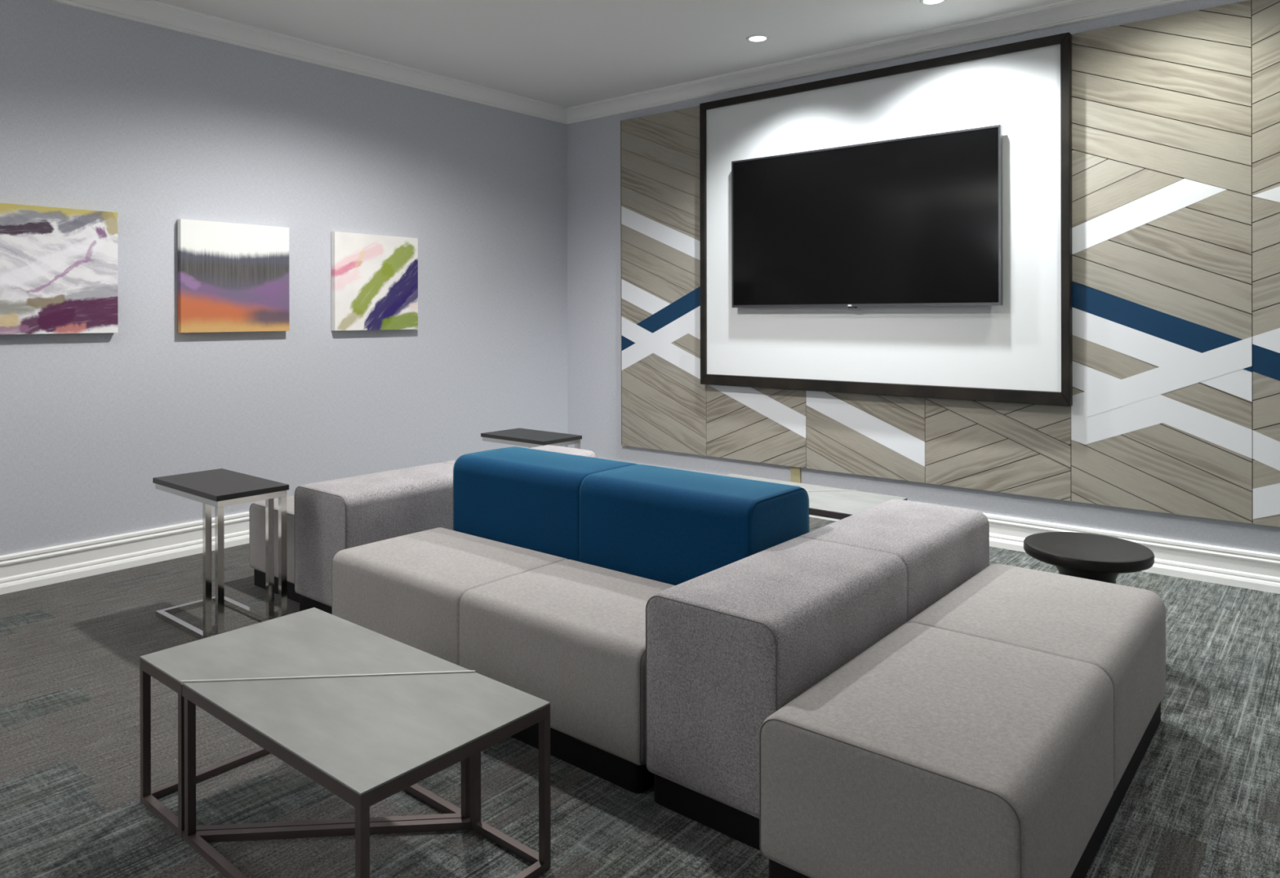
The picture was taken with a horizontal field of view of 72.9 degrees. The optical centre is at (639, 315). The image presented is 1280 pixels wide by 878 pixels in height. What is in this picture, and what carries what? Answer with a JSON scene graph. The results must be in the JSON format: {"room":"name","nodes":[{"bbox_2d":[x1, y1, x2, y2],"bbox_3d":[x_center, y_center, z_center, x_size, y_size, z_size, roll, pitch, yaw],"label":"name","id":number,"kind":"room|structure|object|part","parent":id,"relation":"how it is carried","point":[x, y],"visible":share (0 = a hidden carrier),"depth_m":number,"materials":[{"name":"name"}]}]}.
{"room":"lounge","nodes":[
{"label":"lounge","id":0,"kind":"room"},
{"bbox_2d":[0,0,567,555],"bbox_3d":[-3.296,-0.179,4.436,0.120,3.170,8.440,0,0,40],"label":"wall","id":1,"kind":"structure","parent":0,"point":[155,127],"depth_m":5.43,"materials":[{"name":"paint"}]},
{"bbox_2d":[0,203,118,334],"bbox_3d":[-3.107,-0.236,4.531,0.050,0.662,0.665,0,0,40],"label":"canvas painting","id":2,"kind":"object","parent":1,"relation":"attached to","point":[59,266],"visible":1,"depth_m":4.55,"materials":[{"name":"multicoloured fabric"}]},
{"bbox_2d":[0,511,249,595],"bbox_3d":[-3.229,1.312,4.384,0.044,0.186,8.200,0,0,40],"label":"baseboard","id":3,"kind":"structure","parent":1,"relation":"attached to","point":[23,571],"depth_m":4.76,"materials":[{"name":"white paint"}]},
{"bbox_2d":[177,218,289,333],"bbox_3d":[-2.471,-0.231,5.297,0.050,0.661,0.662,0,0,40],"label":"canvas painting","id":4,"kind":"object","parent":1,"relation":"attached to","point":[233,277],"visible":1,"depth_m":5.25,"materials":[{"name":"multicoloured fabric"}]},
{"bbox_2d":[48,0,567,124],"bbox_3d":[-3.210,-1.712,4.361,0.112,0.105,8.200,0,0,40],"label":"trim","id":5,"kind":"structure","parent":1,"relation":"attached to","point":[151,12],"depth_m":5.62,"materials":[{"name":"white paint"}]},
{"bbox_2d":[331,231,417,330],"bbox_3d":[-1.844,-0.231,6.055,0.050,0.662,0.663,0,0,40],"label":"canvas painting","id":6,"kind":"object","parent":1,"relation":"attached to","point":[375,277],"visible":1,"depth_m":6.01,"materials":[{"name":"multicoloured"}]},
{"bbox_2d":[152,0,1066,107],"bbox_3d":[-0.328,-1.830,1.972,7.840,0.120,8.440,0,0,40],"label":"ceiling","id":7,"kind":"structure","parent":0,"point":[562,53],"depth_m":5.37,"materials":[{"name":"white paint"}]},
{"bbox_2d":[746,34,769,43],"bbox_3d":[0.753,-1.771,5.543,0.148,0.007,0.148,0,0,40],"label":"recessed light","id":8,"kind":"object","parent":7,"relation":"in","point":[757,38],"visible":1,"depth_m":5.54,"materials":[{"name":"white"}]},
{"bbox_2d":[920,0,946,5],"bbox_3d":[1.651,-1.773,4.877,0.148,0.007,0.148,0,0,40],"label":"recessed light","id":9,"kind":"object","parent":7,"relation":"in","point":[926,2],"visible":1,"depth_m":4.90,"materials":[{"name":"white"}]},
{"bbox_2d":[0,516,1279,877],"bbox_3d":[-0.320,1.460,1.973,7.840,0.120,8.440,0,0,40],"label":"floor","id":10,"kind":"structure","parent":0,"point":[1202,800],"depth_m":2.59,"materials":[{"name":"carpet"}]},
{"bbox_2d":[152,468,288,639],"bbox_3d":[-1.916,1.078,3.951,0.650,0.647,0.320,0,0,40],"label":"side table","id":11,"kind":"object","parent":10,"relation":"on","point":[220,488],"visible":0.93,"depth_m":3.85,"materials":[{"name":"silver metal"}]},
{"bbox_3d":[-1.859,1.090,3.723,0.026,0.570,0.026,0,0,40],"label":"leg","id":12,"kind":"part","parent":11,"relation":"part of","materials":[{"name":"silver metal"}]},
{"bbox_3d":[-1.915,1.389,3.951,0.634,0.026,0.304,0,0,40],"label":"frame","id":13,"kind":"part","parent":11,"relation":"part of","materials":[{"name":"silver metal"}]},
{"bbox_3d":[-1.771,1.090,3.650,0.026,0.570,0.026,0,0,40],"label":"leg","id":14,"kind":"part","parent":11,"relation":"part of","materials":[{"name":"silver metal"}]},
{"bbox_3d":[-1.917,0.792,3.951,0.634,0.026,0.304,0,0,40],"label":"rail frame","id":15,"kind":"part","parent":11,"relation":"part of","materials":[{"name":"silver metal"}]},
{"bbox_3d":[-1.682,1.090,3.937,0.026,0.570,0.026,0,0,40],"label":"leg","id":16,"kind":"part","parent":11,"relation":"part of","materials":[{"name":"silver metal"}]},
{"bbox_3d":[-1.593,1.090,3.864,0.026,0.570,0.026,0,0,40],"label":"leg","id":17,"kind":"part","parent":11,"relation":"part of","materials":[{"name":"silver metal"}]},
{"bbox_2d":[248,495,299,603],"bbox_3d":[-1.323,1.180,4.950,0.567,0.439,1.575,0,0,40],"label":"seat block","id":18,"kind":"object","parent":10,"relation":"on","point":[257,509],"visible":0.11,"depth_m":4.42,"materials":[{"name":"beige fabric"}]},
{"bbox_2d":[139,607,551,877],"bbox_3d":[-0.834,1.189,2.346,1.128,0.422,0.546,0,0,40],"label":"coffee table","id":19,"kind":"object","parent":10,"relation":"on","point":[368,716],"visible":1,"depth_m":2.27,"materials":[{"name":"concrete"},{"name":"bronze metal"}]},
{"bbox_3d":[-1.426,1.200,2.499,0.021,0.362,0.021,0,0,40],"label":"leg","id":20,"kind":"part","parent":19,"relation":"part of","materials":[{"name":"brown metal"}]},
{"bbox_3d":[-0.949,1.002,2.441,0.831,0.031,0.542,0,0,40],"label":"apron rail","id":21,"kind":"part","parent":19,"relation":"part of","materials":[{"name":"brown metal"}]},
{"bbox_3d":[-1.230,1.199,2.336,0.021,0.362,0.021,0,0,40],"label":"leg","id":22,"kind":"part","parent":19,"relation":"part of","materials":[{"name":"brown metal"}]},
{"bbox_3d":[-1.200,1.199,2.311,0.021,0.362,0.021,0,0,40],"label":"leg","id":23,"kind":"part","parent":19,"relation":"part of","materials":[{"name":"brown metal"}]},
{"bbox_3d":[-0.948,1.390,2.441,0.831,0.020,0.542,0,0,40],"label":"rail","id":24,"kind":"part","parent":19,"relation":"part of","materials":[{"name":"brown metal"}]},
{"bbox_3d":[-0.574,1.198,1.792,0.021,0.362,0.021,0,0,40],"label":"leg","id":25,"kind":"part","parent":19,"relation":"part of","materials":[{"name":"brown metal"}]},
{"bbox_3d":[-0.726,1.001,2.256,0.846,0.031,0.542,0,0,40],"label":"apron rail","id":26,"kind":"part","parent":19,"relation":"part of","materials":[{"name":"brown metal"}]},
{"bbox_3d":[-0.725,1.390,2.256,0.846,0.020,0.542,0,0,40],"label":"rail","id":27,"kind":"part","parent":19,"relation":"part of","materials":[{"name":"brown metal"}]},
{"bbox_3d":[-0.479,1.198,2.391,0.021,0.362,0.021,0,0,40],"label":"leg","id":28,"kind":"part","parent":19,"relation":"part of","materials":[{"name":"brown metal"}]},
{"bbox_3d":[-0.449,1.198,2.366,0.021,0.362,0.021,0,0,40],"label":"leg","id":29,"kind":"part","parent":19,"relation":"part of","materials":[{"name":"brown metal"}]},
{"bbox_3d":[-0.241,1.197,2.193,0.021,0.362,0.021,0,0,40],"label":"leg","id":30,"kind":"part","parent":19,"relation":"part of","materials":[{"name":"brown metal"}]},
{"bbox_2d":[293,444,597,614],"bbox_3d":[-0.943,1.094,4.599,0.450,0.610,1.650,0,0,40],"label":"sofa","id":31,"kind":"object","parent":10,"relation":"on","point":[331,517],"visible":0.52,"depth_m":4.02,"materials":[{"name":"grey fabric"}]},
{"bbox_2d":[331,527,675,793],"bbox_3d":[-0.452,1.179,3.256,1.651,0.439,0.580,0,0,40],"label":"seat block","id":32,"kind":"object","parent":10,"relation":"on","point":[570,635],"visible":0.75,"depth_m":2.95,"materials":[{"name":"beige fabric"}]},
{"bbox_2d":[480,428,582,448],"bbox_3d":[-0.728,1.095,5.784,0.610,0.605,0.350,0,0,40],"label":"side table","id":33,"kind":"object","parent":10,"relation":"on","point":[529,438],"visible":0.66,"depth_m":5.70,"materials":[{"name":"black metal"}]},
{"bbox_3d":[-0.728,0.831,5.784,0.594,0.026,0.334,0,0,40],"label":"rail frame","id":34,"kind":"part","parent":33,"relation":"part of","materials":[{"name":"silver metal"}]},
{"bbox_3d":[-0.411,1.107,5.721,0.026,0.528,0.026,0,0,40],"label":"leg","id":35,"kind":"part","parent":33,"relation":"part of","materials":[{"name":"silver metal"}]},
{"bbox_2d":[453,446,808,586],"bbox_3d":[-0.109,1.016,3.641,1.609,0.763,0.430,0,0,40],"label":"sofa backrest","id":36,"kind":"object","parent":10,"relation":"on","point":[673,526],"visible":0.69,"depth_m":3.37,"materials":[{"name":"blue fabric"}]},
{"bbox_2d":[724,473,907,519],"bbox_3d":[0.823,1.184,4.786,1.128,0.422,0.546,0,0,40],"label":"coffee table","id":37,"kind":"object","parent":10,"relation":"on","point":[838,504],"visible":0.32,"depth_m":4.61,"materials":[{"name":"grey metal"}]},
{"bbox_3d":[0.931,0.996,4.696,0.846,0.031,0.542,0,0,40],"label":"apron rail","id":38,"kind":"part","parent":37,"relation":"part of","materials":[{"name":"brown metal"}]},
{"bbox_2d":[645,499,989,850],"bbox_3d":[0.713,1.089,2.996,0.443,0.613,1.665,0,0,40],"label":"sofa backrest","id":39,"kind":"object","parent":10,"relation":"on","point":[729,646],"visible":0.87,"depth_m":2.44,"materials":[{"name":"grey fabric"}]},
{"bbox_2d":[759,564,1165,877],"bbox_3d":[1.054,1.173,2.553,0.614,0.445,1.672,0,0,40],"label":"seat block","id":40,"kind":"object","parent":10,"relation":"on","point":[1002,730],"visible":1,"depth_m":2.08,"materials":[{"name":"beige fabric"}]},
{"bbox_2d":[1023,532,1154,584],"bbox_3d":[1.823,1.166,3.534,0.474,0.455,0.474,0,0,40],"label":"side table","id":41,"kind":"object","parent":10,"relation":"on","point":[1093,557],"visible":0.51,"depth_m":3.45,"materials":[{"name":"black wood"}]},
{"bbox_2d":[566,0,1279,555],"bbox_3d":[2.330,-0.193,5.175,7.600,3.170,0.120,0,0,40],"label":"wall","id":42,"kind":"structure","parent":0,"point":[593,145],"depth_m":7.04,"materials":[{"name":"paint"}]},
{"bbox_2d":[620,106,706,456],"bbox_3d":[0.181,-0.268,6.859,0.852,2.667,0.031,0,0,40],"label":"wall panel","id":43,"kind":"object","parent":42,"relation":"attached to","point":[664,403],"visible":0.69,"depth_m":6.84,"materials":[{"name":"brown"}]},
{"bbox_2d":[706,384,806,468],"bbox_3d":[0.836,-0.269,6.315,0.850,2.667,0.030,0,0,40],"label":"wall panel","id":44,"kind":"object","parent":42,"relation":"attached to","point":[746,424],"visible":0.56,"depth_m":6.29,"materials":[{"name":"grey wood"}]},
{"bbox_2d":[791,466,800,483],"bbox_3d":[1.099,1.137,6.111,0.075,0.143,0.016,0,0,40],"label":"wall outlet","id":45,"kind":"object","parent":42,"relation":"attached to","point":[795,472],"visible":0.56,"depth_m":6.10,"materials":[{"name":"beige plastic"}]},
{"bbox_2d":[806,391,925,483],"bbox_3d":[1.489,-0.270,5.774,0.845,2.667,0.029,0,0,40],"label":"wall panel","id":46,"kind":"object","parent":42,"relation":"attached to","point":[877,436],"visible":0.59,"depth_m":5.74,"materials":[{"name":"grey wood"}]},
{"bbox_2d":[699,32,1072,406],"bbox_3d":[1.457,-0.542,5.735,2.566,2.116,0.059,0,0,40],"label":"frame","id":47,"kind":"object","parent":46,"relation":"attached to","point":[1019,350],"visible":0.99,"depth_m":5.45,"materials":[{"name":"brown wood"}]},
{"bbox_3d":[0.488,-0.540,6.539,0.047,2.112,0.059,0,0,40],"label":"rail","id":48,"kind":"part","parent":47,"relation":"part of","materials":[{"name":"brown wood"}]},
{"bbox_3d":[1.455,-1.574,5.735,2.563,0.052,0.059,0,0,40],"label":"rail","id":49,"kind":"part","parent":47,"relation":"part of","materials":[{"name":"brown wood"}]},
{"bbox_3d":[1.460,0.477,5.736,2.563,0.078,0.059,0,0,40],"label":"rail","id":50,"kind":"part","parent":47,"relation":"part of","materials":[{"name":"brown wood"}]},
{"bbox_3d":[2.427,-0.544,4.931,0.047,2.112,0.059,0,0,40],"label":"rail","id":51,"kind":"part","parent":47,"relation":"part of","materials":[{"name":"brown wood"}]},
{"bbox_2d":[731,124,1002,308],"bbox_3d":[1.414,-0.584,5.714,1.886,1.071,0.074,0,0,40],"label":"television","id":52,"kind":"object","parent":42,"relation":"attached to","point":[914,220],"visible":1,"depth_m":5.59,"materials":[{"name":"glass"},{"name":"plastic"},{"name":"metal"}]},
{"bbox_2d":[567,0,1191,124],"bbox_3d":[2.253,-1.725,5.085,7.600,0.105,0.112,0,0,40],"label":"trim","id":53,"kind":"structure","parent":42,"relation":"attached to","point":[1067,12],"depth_m":5.65,"materials":[{"name":"white paint"}]},
{"bbox_2d":[924,397,1071,501],"bbox_3d":[2.142,-0.271,5.233,0.851,2.667,0.030,0,0,40],"label":"wall panel","id":54,"kind":"object","parent":42,"relation":"attached to","point":[1020,449],"visible":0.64,"depth_m":5.20,"materials":[{"name":"grey wood"}]},
{"bbox_2d":[808,513,1279,594],"bbox_3d":[2.282,1.299,5.113,7.600,0.186,0.044,0,0,40],"label":"baseboard","id":55,"kind":"structure","parent":42,"relation":"attached to","point":[1235,567],"depth_m":4.60,"materials":[{"name":"white paint"}]},
{"bbox_2d":[1071,0,1252,524],"bbox_3d":[2.796,-0.273,4.690,0.849,2.667,0.031,0,0,40],"label":"wall panel","id":56,"kind":"object","parent":42,"relation":"attached to","point":[1162,407],"visible":1,"depth_m":4.65,"materials":[{"name":"grey wood"}]},
{"bbox_2d":[1251,0,1279,527],"bbox_3d":[3.449,-0.274,4.149,0.849,2.667,0.031,0,0,40],"label":"wall panel","id":57,"kind":"object","parent":42,"relation":"attached to","point":[1265,14],"visible":1,"depth_m":4.37,"materials":[{"name":"grey wood"}]}
]}

